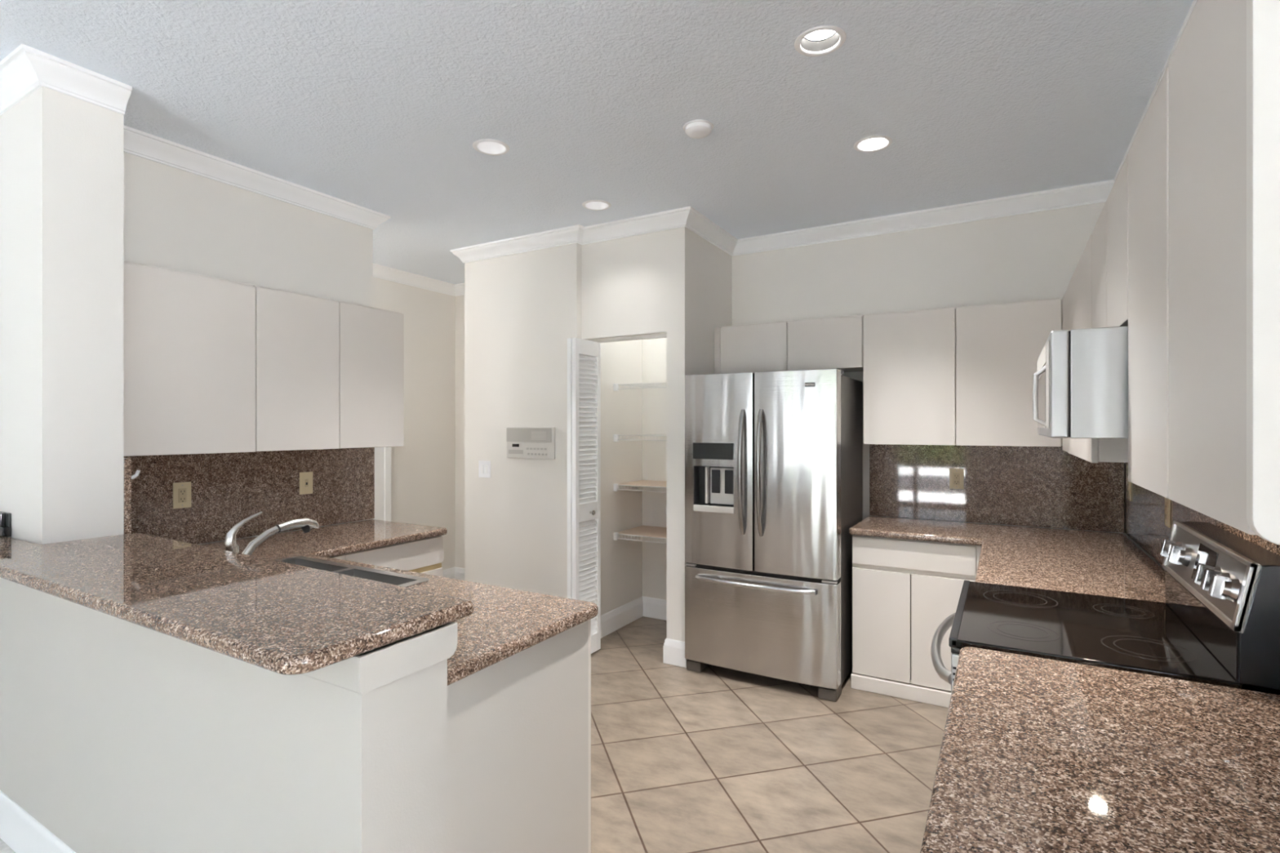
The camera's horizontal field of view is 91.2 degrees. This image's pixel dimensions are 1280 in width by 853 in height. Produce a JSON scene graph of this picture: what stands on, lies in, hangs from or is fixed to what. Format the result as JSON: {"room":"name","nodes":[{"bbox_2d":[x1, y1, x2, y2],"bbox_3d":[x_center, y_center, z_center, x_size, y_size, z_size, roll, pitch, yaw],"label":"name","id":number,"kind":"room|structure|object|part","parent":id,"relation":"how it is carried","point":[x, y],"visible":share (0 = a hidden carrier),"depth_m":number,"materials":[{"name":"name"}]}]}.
{"room":"kitchen","nodes":[
{"label":"kitchen","id":0,"kind":"room"},
{"bbox_2d":[0,86,123,544],"bbox_3d":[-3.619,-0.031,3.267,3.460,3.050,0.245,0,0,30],"label":"column","id":1,"kind":"structure","parent":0,"point":[61,155],"depth_m":2.40,"materials":[{"name":"paint"}]},
{"bbox_2d":[0,511,11,537],"bbox_3d":[-2.502,0.384,2.459,0.128,0.092,0.030,0,0,30],"label":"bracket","id":2,"kind":"object","parent":1,"relation":"attached to","point":[5,517],"visible":1,"depth_m":2.44,"materials":[{"name":"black metal"}]},
{"bbox_2d":[0,44,132,115],"bbox_3d":[-3.606,-1.290,3.215,3.536,0.092,0.321,0,0,30],"label":"crown molding","id":3,"kind":"structure","parent":1,"relation":"attached to","point":[25,69],"depth_m":2.34,"materials":[{"name":"white wood"}]},
{"bbox_2d":[123,457,131,534],"bbox_3d":[-2.220,0.354,2.611,0.392,0.452,0.023,0,0,30],"label":"backsplash","id":4,"kind":"structure","parent":1,"relation":"attached to","point":[126,461],"depth_m":2.51,"materials":[{"name":"brown stone"}]},
{"bbox_2d":[131,470,140,479],"bbox_3d":[-2.088,0.199,2.578,0.016,0.038,0.058,0,0,30],"label":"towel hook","id":5,"kind":"object","parent":4,"relation":"attached to","point":[137,473],"visible":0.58,"depth_m":2.59,"materials":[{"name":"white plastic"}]},
{"bbox_2d":[0,577,447,852],"bbox_3d":[-1.707,0.980,2.066,2.773,1.028,0.226,0,0,30],"label":"wall","id":6,"kind":"structure","parent":0,"point":[117,735],"depth_m":1.60,"materials":[{"name":"paint"}]},
{"bbox_2d":[0,790,75,852],"bbox_3d":[-1.704,1.418,2.055,2.789,0.152,0.242,0,0,30],"label":"baseboard","id":7,"kind":"structure","parent":6,"relation":"attached to","point":[19,829],"depth_m":2.16,"materials":[{"name":"white wood"}]},
{"bbox_2d":[0,532,474,675],"bbox_3d":[-1.707,0.446,2.062,2.778,0.037,0.517,0,0,30],"label":"bar","id":8,"kind":"object","parent":6,"relation":"on","point":[277,616],"visible":1,"depth_m":1.56,"materials":[{"name":"brown stone"}]},
{"bbox_2d":[302,622,457,694],"bbox_3d":[-1.700,0.504,2.072,2.780,0.076,0.262,0,0,30],"label":"trim","id":9,"kind":"structure","parent":6,"relation":"attached to","point":[361,674],"depth_m":1.33,"materials":[{"name":"paint"}]},
{"bbox_2d":[123,151,373,544],"bbox_3d":[-2.104,-0.031,3.367,0.120,3.050,1.449,0,0,30],"label":"wall","id":10,"kind":"structure","parent":0,"point":[175,219],"depth_m":3.26,"materials":[{"name":"paint"}]},
{"bbox_2d":[123,260,255,456],"bbox_3d":[-2.130,-0.280,2.862,0.341,0.804,0.545,0,0,30],"label":"upper cabinet","id":11,"kind":"object","parent":10,"relation":"attached to","point":[189,339],"visible":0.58,"depth_m":2.75,"materials":[{"name":"white laminate"}]},
{"bbox_2d":[123,447,374,544],"bbox_3d":[-2.037,0.353,3.342,0.020,0.454,1.418,0,0,30],"label":"backsplash","id":12,"kind":"structure","parent":10,"relation":"attached to","point":[227,489],"depth_m":3.29,"materials":[{"name":"brown stone"}]},
{"bbox_2d":[173,481,191,508],"bbox_3d":[-2.205,0.331,3.022,0.009,0.124,0.078,0,0,30],"label":"power outlet","id":13,"kind":"object","parent":12,"relation":"attached to","point":[181,491],"visible":1,"depth_m":3.02,"materials":[{"name":"beige plastic"}]},
{"bbox_2d":[178,488,186,502],"bbox_3d":[-2.204,0.331,3.021,0.004,0.068,0.035,0,0,30],"label":"receptacle","id":14,"kind":"object","parent":13,"relation":"attached to","point":[182,491],"depth_m":3.02,"materials":[{"name":"beige plastic"}]},
{"bbox_2d":[299,471,312,494],"bbox_3d":[-1.893,0.321,3.559,0.009,0.124,0.078,0,0,30],"label":"phone jack","id":15,"kind":"object","parent":12,"relation":"attached to","point":[306,477],"visible":1,"depth_m":3.56,"materials":[{"name":"beige plastic"}]},
{"bbox_2d":[253,284,404,451],"bbox_3d":[-1.776,-0.281,3.472,0.341,0.802,0.857,0,0,30],"label":"upper cabinet","id":16,"kind":"object","parent":10,"relation":"attached to","point":[330,373],"visible":0.91,"depth_m":3.32,"materials":[{"name":"white laminate"}]},
{"bbox_3d":[-1.743,-0.276,3.208,0.019,0.792,0.434,0,0,30],"label":"door","id":17,"kind":"part","parent":16,"relation":"part of","materials":[{"name":"white laminate"}]},
{"bbox_3d":[-1.527,-0.278,3.580,0.019,0.792,0.418,0,0,30],"label":"door","id":18,"kind":"part","parent":16,"relation":"part of","materials":[{"name":"white laminate"}]},
{"bbox_2d":[123,124,391,230],"bbox_3d":[-2.053,-1.290,3.380,0.196,0.092,1.525,0,0,30],"label":"trim","id":19,"kind":"structure","parent":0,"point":[138,143],"depth_m":3.24,"materials":[{"name":"white wood"}]},
{"bbox_2d":[373,276,454,569],"bbox_3d":[-2.196,-0.031,4.414,1.090,3.050,3.169,0,0,30],"label":"wall","id":20,"kind":"structure","parent":0,"point":[423,469],"depth_m":5.71,"materials":[{"name":"paint"}]},
{"bbox_2d":[373,446,391,521],"bbox_3d":[-2.411,0.424,4.856,0.035,2.140,1.140,0,0,30],"label":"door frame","id":21,"kind":"structure","parent":20,"relation":"in","point":[382,455],"depth_m":5.27,"materials":[{"name":"white wood"}]},
{"bbox_2d":[373,263,464,296],"bbox_3d":[-2.120,-1.290,4.410,0.986,0.092,3.100,0,0,30],"label":"trim","id":22,"kind":"structure","parent":20,"relation":"attached to","point":[381,272],"depth_m":5.56,"materials":[{"name":"white"}]},
{"bbox_2d":[0,616,949,852],"bbox_3d":[-1.431,1.551,1.021,9.700,0.126,8.570,0,0,30],"label":"floor","id":23,"kind":"structure","parent":0,"point":[715,759],"depth_m":2.81,"materials":[{"name":"tile"}]},
{"bbox_2d":[328,535,443,577],"bbox_3d":[-1.603,1.056,3.420,0.643,0.875,0.786,0,0,30],"label":"base cabinet","id":24,"kind":"object","parent":23,"relation":"on","point":[425,556],"visible":0.2,"depth_m":3.39,"materials":[{"name":"white laminate"}]},
{"bbox_3d":[-1.490,0.704,2.995,0.019,0.151,0.161,0,0,30],"label":"drawer","id":25,"kind":"part","parent":24,"relation":"part of","materials":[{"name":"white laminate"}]},
{"bbox_3d":[-1.292,1.109,3.335,0.019,0.598,0.617,0,0,30],"label":"door","id":26,"kind":"part","parent":24,"relation":"part of","materials":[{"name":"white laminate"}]},
{"bbox_2d":[447,618,591,852],"bbox_3d":[-1.006,1.056,2.172,1.580,0.876,0.656,0,0,30],"label":"base cabinet","id":27,"kind":"object","parent":23,"relation":"on","point":[519,726],"visible":0.15,"depth_m":1.76,"materials":[{"name":"white laminate"}]},
{"bbox_2d":[200,519,598,685],"bbox_3d":[-1.067,0.599,2.706,2.287,0.038,1.515,0,0,30],"label":"countertop","id":28,"kind":"structure","parent":27,"relation":"on","point":[504,622],"depth_m":2.12,"materials":[{"name":"brown stone"}]},
{"bbox_2d":[223,511,319,555],"bbox_3d":[-1.382,0.445,2.371,0.060,0.260,0.358,0,0,30],"label":"kitchen faucet","id":29,"kind":"object","parent":28,"relation":"on","point":[230,542],"visible":0.58,"depth_m":2.32,"materials":[{"name":"silver metal"}]},
{"bbox_3d":[-1.437,0.376,2.275,0.040,0.122,0.129,0,0,30],"label":"lever","id":30,"kind":"part","parent":29,"relation":"part of","materials":[{"name":"silver metal"}]},
{"bbox_3d":[-1.418,0.465,2.308,0.032,0.179,0.172,0,0,30],"label":"spout","id":31,"kind":"part","parent":29,"relation":"part of","materials":[{"name":"silver metal"}]},
{"bbox_2d":[275,555,429,586],"bbox_3d":[-1.288,0.665,2.343,0.850,0.181,0.550,0,0,30],"label":"sink","id":32,"kind":"object","parent":28,"relation":"in","point":[388,577],"visible":0.15,"depth_m":2.52,"materials":[{"name":"silver metal"}]},
{"bbox_3d":[-1.433,0.667,2.497,0.379,0.178,0.354,0,0,30],"label":"bowl","id":33,"kind":"part","parent":32,"relation":"part of","materials":[{"name":"silver metal"}]},
{"bbox_3d":[-1.083,0.667,2.293,0.379,0.178,0.354,0,0,30],"label":"bowl","id":34,"kind":"part","parent":32,"relation":"part of","materials":[{"name":"silver metal"}]},
{"bbox_3d":[-0.401,1.018,2.190,0.545,0.780,0.019,0,0,30],"label":"door","id":35,"kind":"part","parent":27,"relation":"part of","materials":[{"name":"white laminate"}]},
{"bbox_2d":[684,368,862,701],"bbox_3d":[0.841,0.588,3.911,0.915,1.812,0.860,0,0,30],"label":"refrigerator","id":36,"kind":"object","parent":23,"relation":"on","point":[774,460],"visible":1,"depth_m":3.58,"materials":[{"name":"grey metal"}]},
{"bbox_3d":[0.482,0.260,3.760,0.446,1.144,0.107,0,0,30],"label":"door","id":37,"kind":"part","parent":36,"relation":"part of","materials":[{"name":"silver metal"}]},
{"bbox_3d":[0.483,0.354,3.753,0.188,0.220,0.037,0,0,30],"label":"dispenser panel","id":38,"kind":"part","parent":36,"relation":"part of","materials":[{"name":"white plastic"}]},
{"bbox_3d":[0.583,0.263,3.606,0.027,0.726,0.072,0,0,30],"label":"handle","id":39,"kind":"part","parent":36,"relation":"part of","materials":[{"name":"silver metal"}]},
{"bbox_3d":[0.637,0.904,3.579,0.721,0.025,0.074,0,0,30],"label":"handle","id":40,"kind":"part","parent":36,"relation":"part of","materials":[{"name":"silver metal"}]},
{"bbox_3d":[0.677,0.263,3.551,0.027,0.726,0.072,0,0,30],"label":"handle","id":41,"kind":"part","parent":36,"relation":"part of","materials":[{"name":"silver metal"}]},
{"bbox_3d":[0.685,1.137,3.643,0.915,0.566,0.107,0,0,30],"label":"freezer drawer","id":42,"kind":"part","parent":36,"relation":"part of","materials":[{"name":"silver metal"}]},
{"bbox_3d":[0.880,0.260,3.530,0.464,1.144,0.107,0,0,30],"label":"door","id":43,"kind":"part","parent":36,"relation":"part of","materials":[{"name":"silver metal"}]},
{"bbox_2d":[850,534,981,707],"bbox_3d":[1.632,1.056,3.664,0.659,0.875,0.575,0,0,30],"label":"base cabinet","id":44,"kind":"object","parent":23,"relation":"on","point":[903,590],"visible":0.65,"depth_m":3.45,"materials":[{"name":"white laminate"}]},
{"bbox_3d":[1.352,1.108,3.519,0.306,0.600,0.019,0,0,30],"label":"door","id":45,"kind":"part","parent":44,"relation":"part of","materials":[{"name":"white laminate"}]},
{"bbox_3d":[1.489,0.705,3.440,0.623,0.153,0.019,0,0,30],"label":"drawer","id":46,"kind":"part","parent":44,"relation":"part of","materials":[{"name":"white laminate"}]},
{"bbox_3d":[1.623,1.108,3.362,0.312,0.600,0.019,0,0,30],"label":"door","id":47,"kind":"part","parent":44,"relation":"part of","materials":[{"name":"white laminate"}]},
{"bbox_2d":[930,520,1279,694],"bbox_3d":[1.288,0.899,1.861,0.764,1.191,0.742,0,0,30],"label":"stove","id":48,"kind":"object","parent":23,"relation":"on","point":[1218,623],"visible":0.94,"depth_m":1.67,"materials":[{"name":"black glass"}]},
{"bbox_3d":[0.997,0.694,2.030,0.090,0.033,0.686,0,0,30],"label":"handle","id":49,"kind":"part","parent":48,"relation":"part of","materials":[{"name":"silver metal"}]},
{"bbox_3d":[1.038,0.947,2.006,0.030,0.665,0.736,0,0,30],"label":"oven door","id":50,"kind":"part","parent":48,"relation":"part of","materials":[{"name":"silver metal"}]},
{"bbox_3d":[1.038,0.604,2.006,0.030,0.017,0.740,0,0,30],"label":"rail","id":51,"kind":"part","parent":48,"relation":"part of","materials":[{"name":"black metal"}]},
{"bbox_2d":[948,580,1242,688],"bbox_3d":[1.276,0.584,1.868,0.591,0.026,0.742,0,0,30],"label":"cooktop","id":52,"kind":"object","parent":48,"relation":"in","point":[1150,637],"depth_m":1.75,"materials":[{"name":"black glass"}]},
{"bbox_3d":[1.640,0.380,1.939,0.051,0.061,0.058,0,0,30],"label":"knob","id":53,"kind":"part","parent":48,"relation":"part of","materials":[{"name":"silver metal"}]},
{"bbox_3d":[1.582,0.380,1.839,0.051,0.061,0.058,0,0,30],"label":"knob","id":54,"kind":"part","parent":48,"relation":"part of","materials":[{"name":"silver metal"}]},
{"bbox_3d":[1.526,0.519,1.723,0.004,0.102,0.720,0,0,30],"label":"riser glass","id":55,"kind":"part","parent":48,"relation":"part of","materials":[{"name":"black glass"}]},
{"bbox_3d":[1.439,0.380,1.593,0.051,0.061,0.058,0,0,30],"label":"knob","id":56,"kind":"part","parent":48,"relation":"part of","materials":[{"name":"silver metal"}]},
{"bbox_3d":[1.536,0.382,1.717,0.042,0.158,0.740,0,0,30],"label":"panel frame","id":57,"kind":"part","parent":48,"relation":"part of","materials":[{"name":"silver metal"}]},
{"bbox_3d":[1.540,0.383,1.715,0.041,0.158,0.740,0,0,30],"label":"control panel","id":58,"kind":"part","parent":48,"relation":"part of","materials":[{"name":"silver metal"}]},
{"bbox_3d":[1.404,0.380,1.532,0.051,0.061,0.058,0,0,30],"label":"knob","id":59,"kind":"part","parent":48,"relation":"part of","materials":[{"name":"silver metal"}]},
{"bbox_3d":[1.369,0.380,1.472,0.051,0.061,0.058,0,0,30],"label":"knob","id":60,"kind":"part","parent":48,"relation":"part of","materials":[{"name":"silver metal"}]},
{"bbox_3d":[1.942,1.056,2.871,0.656,0.875,1.636,0,0,30],"label":"base cabinet","id":61,"kind":"object","parent":23,"relation":"on","visible":0},
{"bbox_2d":[848,515,1165,602],"bbox_3d":[1.647,0.599,3.039,1.334,0.038,1.642,0,0,30],"label":"countertop","id":62,"kind":"structure","parent":61,"relation":"on","point":[1108,564],"depth_m":2.82,"materials":[{"name":"brown stone"}]},
{"bbox_3d":[0.865,1.056,1.002,0.641,0.875,1.142,0,0,30],"label":"base cabinet","id":63,"kind":"object","parent":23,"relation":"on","visible":0},
{"bbox_2d":[920,646,1279,852],"bbox_3d":[0.848,0.599,0.997,0.667,0.038,1.176,0,0,30],"label":"countertop","id":64,"kind":"structure","parent":63,"relation":"on","point":[1037,754],"depth_m":1.07,"materials":[{"name":"brown stone"}]},
{"bbox_2d":[464,243,642,615],"bbox_3d":[-0.659,-0.031,4.870,1.079,3.050,0.838,0,0,30],"label":"wall","id":65,"kind":"structure","parent":0,"point":[522,310],"depth_m":4.55,"materials":[{"name":"paint"}]},
{"bbox_2d":[443,566,464,580],"bbox_3d":[-1.523,1.418,5.439,0.986,0.152,0.720,0,0,30],"label":"baseboard","id":66,"kind":"structure","parent":65,"relation":"attached to","point":[458,573],"depth_m":5.94,"materials":[{"name":"white wood"}]},
{"bbox_2d":[478,460,490,477],"bbox_3d":[-1.158,0.318,4.669,0.116,0.124,0.009,0,0,30],"label":"light switch","id":67,"kind":"object","parent":65,"relation":"attached to","point":[484,467],"visible":1,"depth_m":4.67,"materials":[{"name":"white plastic"}]},
{"bbox_2d":[506,427,555,459],"bbox_3d":[-0.776,0.116,4.440,0.432,0.220,0.022,0,0,30],"label":"intercom","id":68,"kind":"object","parent":65,"relation":"attached to","point":[522,442],"visible":1,"depth_m":4.42,"materials":[{"name":"white plastic"}]},
{"bbox_2d":[530,431,546,439],"bbox_3d":[-0.710,0.062,4.390,0.135,0.059,0.002,0,0,30],"label":"speaker grille","id":69,"kind":"object","parent":68,"relation":"attached to","point":[535,435],"depth_m":4.39,"materials":[{"name":"white plastic"}]},
{"bbox_2d":[600,595,666,638],"bbox_3d":[0.127,1.418,4.517,0.635,0.152,0.660,0,0,30],"label":"baseboard","id":70,"kind":"structure","parent":65,"relation":"attached to","point":[618,618],"depth_m":4.81,"materials":[{"name":"white wood"}]},
{"bbox_2d":[613,525,666,543],"bbox_3d":[0.184,0.804,4.616,0.634,0.053,0.422,0,0,30],"label":"wire shelf","id":71,"kind":"object","parent":65,"relation":"attached to","point":[658,532],"visible":0.56,"depth_m":4.60,"materials":[{"name":"white metal"}]},
{"bbox_2d":[613,480,666,493],"bbox_3d":[0.184,0.447,4.616,0.634,0.053,0.422,0,0,30],"label":"wire shelf","id":72,"kind":"object","parent":65,"relation":"attached to","point":[646,483],"visible":0.52,"depth_m":4.58,"materials":[{"name":"white"}]},
{"bbox_2d":[613,382,666,391],"bbox_3d":[0.184,-0.287,4.616,0.634,0.053,0.422,0,0,30],"label":"wire shelf","id":73,"kind":"object","parent":65,"relation":"attached to","point":[615,386],"visible":0.55,"depth_m":4.59,"materials":[{"name":"white metal"}]},
{"bbox_2d":[613,434,666,441],"bbox_3d":[0.184,0.085,4.616,0.634,0.053,0.422,0,0,30],"label":"wire shelf","id":74,"kind":"object","parent":65,"relation":"attached to","point":[615,437],"visible":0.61,"depth_m":4.53,"materials":[{"name":"white metal"}]},
{"bbox_2d":[0,0,1193,284],"bbox_3d":[-1.652,-1.506,0.641,9.900,0.340,9.650,0,0,30],"label":"ceiling","id":75,"kind":"structure","parent":0,"point":[381,106],"depth_m":2.55,"materials":[{"name":"white paint"}]},
{"bbox_2d":[472,138,509,155],"bbox_3d":[-0.711,-1.369,2.998,0.174,0.078,0.174,0,0,30],"label":"recessed light","id":76,"kind":"object","parent":75,"relation":"in","point":[485,146],"visible":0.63,"depth_m":3.05,"materials":[{"name":"white plastic"}]},
{"bbox_2d":[582,200,611,210],"bbox_3d":[-0.260,-1.366,3.783,0.174,0.072,0.174,0,0,30],"label":"recessed light","id":77,"kind":"object","parent":75,"relation":"in","point":[595,205],"visible":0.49,"depth_m":3.83,"materials":[{"name":"white glass"}]},
{"bbox_2d":[683,120,713,138],"bbox_3d":[0.260,-1.319,2.800,0.136,0.034,0.136,0,0,30],"label":"smoke detector","id":78,"kind":"object","parent":75,"relation":"attached to","point":[695,129],"visible":1,"depth_m":2.77,"materials":[{"name":"white plastic"}]},
{"bbox_3d":[0.260,-1.334,2.800,0.136,0.004,0.136,0,0,30],"label":"plate","id":79,"kind":"part","parent":78,"relation":"part of","materials":[{"name":"white plastic"}]},
{"bbox_2d":[794,25,846,57],"bbox_3d":[0.624,-1.361,2.175,0.174,0.062,0.174,0,0,30],"label":"recessed light","id":80,"kind":"object","parent":75,"relation":"in","point":[806,47],"visible":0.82,"depth_m":2.21,"materials":[{"name":"white plastic"}]},
{"bbox_2d":[853,135,893,152],"bbox_3d":[1.101,-1.355,2.964,0.174,0.050,0.174,0,0,30],"label":"recessed light","id":81,"kind":"object","parent":75,"relation":"in","point":[858,146],"visible":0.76,"depth_m":3.00,"materials":[{"name":"white plastic"}]},
{"bbox_2d":[582,226,693,641],"bbox_3d":[-0.030,-0.031,4.157,0.785,3.050,0.120,0,0,30],"label":"wall","id":82,"kind":"structure","parent":0,"point":[642,284],"depth_m":3.98,"materials":[{"name":"paint"}]},
{"bbox_2d":[567,333,666,653],"bbox_3d":[-0.168,0.442,4.013,0.620,2.080,0.387,0,0,30],"label":"door","id":83,"kind":"structure","parent":82,"relation":"in","point":[584,356],"depth_m":4.05,"materials":[{"name":"white wood"}]},
{"bbox_2d":[693,232,731,375],"bbox_3d":[0.453,-0.031,4.327,0.120,3.050,0.660,0,0,30],"label":"wall","id":84,"kind":"structure","parent":0,"point":[712,266],"depth_m":4.22,"materials":[{"name":"paint"}]},
{"bbox_2d":[662,638,688,667],"bbox_3d":[0.315,1.418,4.097,0.160,0.152,0.396,0,0,30],"label":"baseboard","id":85,"kind":"structure","parent":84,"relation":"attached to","point":[673,651],"depth_m":3.93,"materials":[{"name":"white wood"}]},
{"bbox_2d":[454,201,1128,599],"bbox_3d":[0.480,-0.031,4.762,5.370,3.050,0.120,0,0,30],"label":"wall","id":86,"kind":"structure","parent":0,"point":[1033,255],"depth_m":4.11,"materials":[{"name":"paint"}]},
{"bbox_2d":[714,315,863,373],"bbox_3d":[1.012,-0.506,4.191,0.972,0.351,0.332,0,0,30],"label":"upper cabinet","id":87,"kind":"object","parent":86,"relation":"attached to","point":[836,342],"visible":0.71,"depth_m":4.02,"materials":[{"name":"white laminate"}]},
{"bbox_3d":[0.751,-0.515,4.162,0.462,0.310,0.019,0,0,30],"label":"door","id":88,"kind":"part","parent":87,"relation":"part of","materials":[{"name":"white laminate"}]},
{"bbox_3d":[1.153,-0.515,3.929,0.461,0.310,0.019,0,0,30],"label":"door","id":89,"kind":"part","parent":87,"relation":"part of","materials":[{"name":"white laminate"}]},
{"bbox_2d":[863,297,1061,446],"bbox_3d":[1.868,-0.287,3.695,1.000,0.789,0.332,0,0,30],"label":"upper cabinet","id":90,"kind":"object","parent":86,"relation":"attached to","point":[959,375],"visible":0.96,"depth_m":3.56,"materials":[{"name":"white laminate"}]},
{"bbox_3d":[1.573,-0.281,3.684,0.498,0.777,0.019,0,0,30],"label":"door","id":91,"kind":"part","parent":90,"relation":"part of","materials":[{"name":"white laminate"}]},
{"bbox_3d":[2.007,-0.281,3.433,0.495,0.777,0.019,0,0,30],"label":"door","id":92,"kind":"part","parent":90,"relation":"part of","materials":[{"name":"white laminate"}]},
{"bbox_2d":[869,444,1124,533],"bbox_3d":[2.071,0.345,3.758,1.323,0.470,0.019,0,0,30],"label":"backsplash","id":93,"kind":"structure","parent":86,"relation":"attached to","point":[1039,486],"depth_m":3.71,"materials":[{"name":"brown stone"}]},
{"bbox_2d":[949,468,964,488],"bbox_3d":[1.930,0.319,3.823,0.078,0.124,0.009,0,0,30],"label":"power outlet","id":94,"kind":"object","parent":93,"relation":"attached to","point":[956,475],"visible":1,"depth_m":3.82,"materials":[{"name":"beige plastic"}]},
{"bbox_2d":[953,473,959,484],"bbox_3d":[1.929,0.319,3.821,0.035,0.068,0.004,0,0,30],"label":"receptacle","id":95,"kind":"object","parent":94,"relation":"attached to","point":[956,476],"depth_m":3.82,"materials":[{"name":"beige plastic"}]},
{"bbox_2d":[449,0,1197,263],"bbox_3d":[-0.085,-1.290,2.882,4.220,0.092,3.700,0,0,30],"label":"trim","id":96,"kind":"structure","parent":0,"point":[688,217],"depth_m":4.03,"materials":[{"name":"white wood"}]},
{"bbox_2d":[1128,536,1165,571],"bbox_3d":[1.792,-0.031,1.793,0.120,3.050,3.700,0,0,30],"label":"wall","id":97,"kind":"structure","parent":0,"point":[1130,538],"depth_m":2.98,"materials":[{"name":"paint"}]},
{"bbox_2d":[1062,234,1128,462],"bbox_3d":[2.032,-0.276,2.654,0.327,0.804,1.302,0,0,30],"label":"upper cabinet","id":98,"kind":"object","parent":97,"relation":"attached to","point":[1077,300],"visible":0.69,"depth_m":2.38,"materials":[{"name":"white laminate"}]},
{"bbox_3d":[1.807,-0.272,2.573,0.019,0.796,0.930,0,0,30],"label":"door","id":99,"kind":"part","parent":98,"relation":"part of","materials":[{"name":"white laminate"}]},
{"bbox_2d":[1091,154,1128,328],"bbox_3d":[1.521,-0.470,1.774,0.327,0.415,0.725,0,0,30],"label":"upper cabinet","id":100,"kind":"object","parent":97,"relation":"attached to","point":[1109,235],"visible":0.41,"depth_m":1.74,"materials":[{"name":"white laminate"}]},
{"bbox_2d":[1031,325,1128,438],"bbox_3d":[1.437,-0.107,1.822,0.519,0.282,0.722,0,0,30],"label":"microwave","id":101,"kind":"object","parent":100,"relation":"attached to","point":[1080,381],"visible":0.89,"depth_m":1.59,"materials":[{"name":"silver metal"}]},
{"bbox_3d":[1.133,-0.086,1.776,0.039,0.171,0.014,0,0,30],"label":"handle","id":102,"kind":"part","parent":101,"relation":"part of","materials":[{"name":"silver metal"}]},
{"bbox_3d":[1.105,-0.111,1.700,0.003,0.230,0.130,0,0,30],"label":"control panel","id":103,"kind":"part","parent":101,"relation":"part of","materials":[{"name":"grey plastic"}]},
{"bbox_3d":[1.260,-0.109,1.924,0.040,0.278,0.722,0,0,30],"label":"door","id":104,"kind":"part","parent":101,"relation":"part of","materials":[{"name":"silver metal"}]},
{"bbox_3d":[1.478,-0.467,2.006,0.019,0.407,0.359,0,0,30],"label":"door","id":105,"kind":"part","parent":100,"relation":"part of","materials":[{"name":"white laminate"}]},
{"bbox_3d":[1.296,-0.467,1.692,0.019,0.407,0.357,0,0,30],"label":"door","id":106,"kind":"part","parent":100,"relation":"part of","materials":[{"name":"white laminate"}]},
{"bbox_2d":[1124,462,1279,564],"bbox_3d":[1.761,0.361,1.879,0.019,0.438,3.578,0,0,30],"label":"backsplash","id":107,"kind":"structure","parent":97,"relation":"attached to","point":[1144,515],"depth_m":2.74,"materials":[{"name":"brown stone"}]},
{"bbox_2d":[1127,475,1131,501],"bbox_3d":[2.557,0.324,3.280,0.009,0.124,0.078,0,0,30],"label":"power outlet","id":108,"kind":"object","parent":107,"relation":"attached to","point":[1129,483],"visible":0.81,"depth_m":3.26,"materials":[{"name":"beige plastic"}]},
{"bbox_2d":[1127,481,1128,494],"bbox_3d":[2.555,0.324,3.281,0.004,0.068,0.035,0,0,30],"label":"receptacle","id":109,"kind":"object","parent":108,"relation":"attached to","point":[1127,482],"depth_m":3.28,"materials":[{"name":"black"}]},
{"bbox_2d":[1164,497,1170,528],"bbox_3d":[2.113,0.339,2.514,0.009,0.124,0.078,0,0,30],"label":"power outlet","id":110,"kind":"object","parent":107,"relation":"attached to","point":[1167,502],"visible":0.85,"depth_m":2.50,"materials":[{"name":"beige plastic"}]},
{"bbox_2d":[1164,502,1167,519],"bbox_3d":[2.111,0.339,2.515,0.004,0.068,0.035,0,0,30],"label":"receptacle","id":111,"kind":"object","parent":110,"relation":"attached to","point":[1166,503],"depth_m":2.51,"materials":[{"name":"beige plastic"}]},
{"bbox_2d":[1128,0,1279,545],"bbox_3d":[1.106,-0.269,1.062,0.331,0.819,0.908,0,0,30],"label":"upper cabinet","id":112,"kind":"object","parent":97,"relation":"attached to","point":[1204,153],"visible":1,"depth_m":0.91,"materials":[{"name":"white laminate"}]},
{"bbox_3d":[1.095,-0.268,1.346,0.019,0.804,0.422,0,0,30],"label":"door","id":113,"kind":"part","parent":112,"relation":"part of","materials":[{"name":"white laminate"}]},
{"bbox_3d":[0.872,-0.268,0.961,0.019,0.804,0.440,0,0,30],"label":"door","id":114,"kind":"part","parent":112,"relation":"part of","materials":[{"name":"white laminate"}]},
{"bbox_3d":[0.884,-0.268,0.680,0.330,0.817,0.024,0,0,30],"label":"panel","id":115,"kind":"part","parent":112,"relation":"part of","materials":[{"name":"white"}]}
]}

